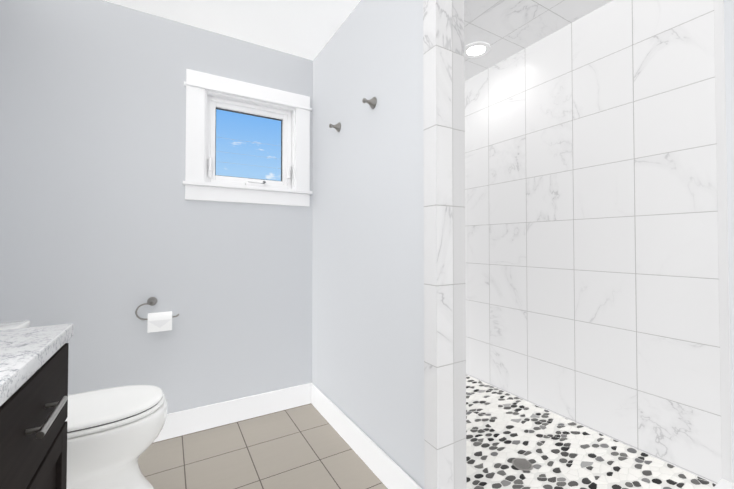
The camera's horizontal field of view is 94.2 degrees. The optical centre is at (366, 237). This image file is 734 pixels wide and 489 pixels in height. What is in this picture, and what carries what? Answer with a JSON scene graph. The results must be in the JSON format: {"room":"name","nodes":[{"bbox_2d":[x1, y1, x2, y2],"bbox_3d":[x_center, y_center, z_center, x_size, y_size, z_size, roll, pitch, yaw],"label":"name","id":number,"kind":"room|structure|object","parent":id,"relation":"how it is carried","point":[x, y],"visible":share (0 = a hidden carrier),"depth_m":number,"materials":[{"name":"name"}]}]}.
{"room":"bathroom","nodes":[
{"label":"bathroom","id":0,"kind":"room"},
{"bbox_2d":[0,0,294,413],"bbox_3d":[-1.189,-0.063,2.062,1.498,2.440,0.160,1,-1,-30],"label":"wall","id":1,"kind":"structure","parent":0,"point":[101,229],"depth_m":1.90,"materials":[{"name":"grey paint"}]},
{"bbox_2d":[135,297,179,332],"bbox_3d":[-1.172,0.426,1.915,0.212,0.180,0.096,1,-1,-30],"label":"toilet paper holder","id":2,"kind":"object","parent":1,"relation":"attached to","point":[159,321],"visible":0.96,"depth_m":1.89,"materials":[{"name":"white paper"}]},
{"bbox_2d":[153,383,308,442],"bbox_3d":[-1.087,1.086,1.999,1.629,0.140,0.017,1,-1,-30],"label":"baseboard","id":3,"kind":"structure","parent":1,"relation":"attached to","point":[184,422],"depth_m":2.13,"materials":[{"name":"white wood"}]},
{"bbox_2d":[183,69,312,206],"bbox_3d":[-0.770,-0.613,2.272,0.804,0.778,0.166,1,-1,-30],"label":"window unit","id":4,"kind":"structure","parent":1,"relation":"in","point":[215,103],"depth_m":2.21,"materials":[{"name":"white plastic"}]},
{"bbox_2d":[103,0,360,59],"bbox_3d":[-0.171,-1.362,0.311,1.789,0.100,4.248,1,-1,-30],"label":"ceiling","id":5,"kind":"structure","parent":0,"point":[307,29],"depth_m":1.99,"materials":[{"name":"white paint"}]},
{"bbox_2d":[138,403,387,488],"bbox_3d":[0.445,1.173,0.628,3.215,0.080,4.248,1,-1,-30],"label":"floor","id":6,"kind":"structure","parent":0,"point":[306,446],"depth_m":1.78,"materials":[{"name":"beige tile"}]},
{"bbox_2d":[0,332,73,488],"bbox_3d":[-0.464,0.696,-0.154,0.524,0.848,2.380,1,-1,-30],"label":"bathroom vanity","id":7,"kind":"object","parent":6,"relation":"on","point":[33,400],"depth_m":0.75,"materials":[{"name":"brown wood"}]},
{"bbox_2d":[0,324,73,399],"bbox_3d":[-0.479,0.253,-0.150,0.495,0.038,2.410,1,-1,-30],"label":"countertop","id":8,"kind":"structure","parent":7,"relation":"on","point":[21,349],"depth_m":0.78,"materials":[{"name":"white stone"}]},
{"bbox_2d":[466,375,715,488],"bbox_3d":[0.665,1.141,2.009,1.123,0.030,1.765,1,-1,-30],"label":"pebble shower floor","id":9,"kind":"structure","parent":6,"relation":"on","point":[505,429],"depth_m":1.77,"materials":[{"name":"stone"}]},
{"bbox_2d":[512,458,532,470],"bbox_3d":[0.768,1.119,1.687,0.096,0.005,0.096,1,-1,-30],"label":"shower drain","id":10,"kind":"object","parent":9,"relation":"on","point":[522,464],"visible":1,"depth_m":1.68,"materials":[{"name":"silver metal"}]},
{"bbox_2d":[713,479,733,488],"bbox_3d":[1.135,1.108,1.204,1.123,0.070,0.100,1,-1,-30],"label":"shower curb","id":11,"kind":"object","parent":6,"relation":"on","point":[723,484],"visible":1,"depth_m":1.49,"materials":[{"name":"stone"}]},
{"bbox_2d":[312,0,423,488],"bbox_3d":[-0.021,-0.107,1.940,0.135,2.525,1.241,1,-1,-30],"label":"wall","id":12,"kind":"structure","parent":0,"point":[368,288],"depth_m":1.72,"materials":[{"name":"grey paint"}]},
{"bbox_2d":[329,122,340,131],"bbox_3d":[-0.198,-0.671,2.055,0.064,0.057,0.057,1,-1,-30],"label":"robe hook","id":13,"kind":"object","parent":12,"relation":"attached to","point":[337,126],"visible":1,"depth_m":2.05,"materials":[{"name":"silver metal"}]},
{"bbox_2d":[309,383,421,488],"bbox_3d":[-0.075,1.084,1.866,0.014,0.140,1.200,1,-1,-30],"label":"baseboard","id":14,"kind":"structure","parent":12,"relation":"attached to","point":[387,471],"depth_m":1.76,"materials":[{"name":"white wood"}]},
{"bbox_2d":[362,97,376,108],"bbox_3d":[0.006,-0.681,1.706,0.064,0.057,0.057,1,-1,-30],"label":"robe hook","id":15,"kind":"object","parent":12,"relation":"attached to","point":[371,102],"visible":1,"depth_m":1.70,"materials":[{"name":"silver metal"}]},
{"bbox_2d":[423,0,453,488],"bbox_3d":[0.283,-0.117,1.356,0.086,2.525,0.075,1,-1,-30],"label":"tiled wall","id":16,"kind":"structure","parent":0,"point":[438,268],"depth_m":1.32,"materials":[{"name":"tile"}]},
{"bbox_2d":[452,0,466,488],"bbox_3d":[0.349,-0.117,1.395,0.068,2.525,0.074,1,-1,-30],"label":"partition wall pier edge","id":17,"kind":"structure","parent":0,"point":[459,279],"depth_m":1.36,"materials":[{"name":"tile"}]},
{"bbox_2d":[464,0,612,80],"bbox_3d":[0.690,-1.354,2.008,1.123,0.030,1.865,1,-1,-30],"label":"shower ceiling","id":18,"kind":"structure","parent":0,"point":[505,29],"depth_m":2.12,"materials":[{"name":"tile"}]},
{"bbox_2d":[464,42,490,57],"bbox_3d":[0.772,-1.327,2.415,0.196,0.010,0.196,1,-1,-30],"label":"recessed light","id":19,"kind":"object","parent":18,"relation":"attached to","point":[475,49],"visible":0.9,"depth_m":2.41,"materials":[{"name":"white plastic"}]},
{"bbox_2d":[724,0,733,482],"bbox_3d":[1.726,-0.115,1.490,0.154,2.525,4.088,1,-1,-30],"label":"wall","id":20,"kind":"structure","parent":0,"point":[729,38],"depth_m":1.52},
{"bbox_2d":[465,0,721,483],"bbox_3d":[1.152,-0.086,2.314,0.006,2.495,1.765,1,-1,-30],"label":"wall tiles","id":21,"kind":"structure","parent":20,"relation":"attached to","point":[591,253],"depth_m":1.94,"materials":[{"name":"tile"}]},
{"bbox_2d":[714,0,731,481],"bbox_3d":[1.604,-0.099,1.539,0.008,2.495,0.030,1,-1,-30],"label":"trim","id":22,"kind":"structure","parent":20,"relation":"attached to","point":[726,427],"depth_m":1.53,"materials":[{"name":"grey tile"}]}
]}

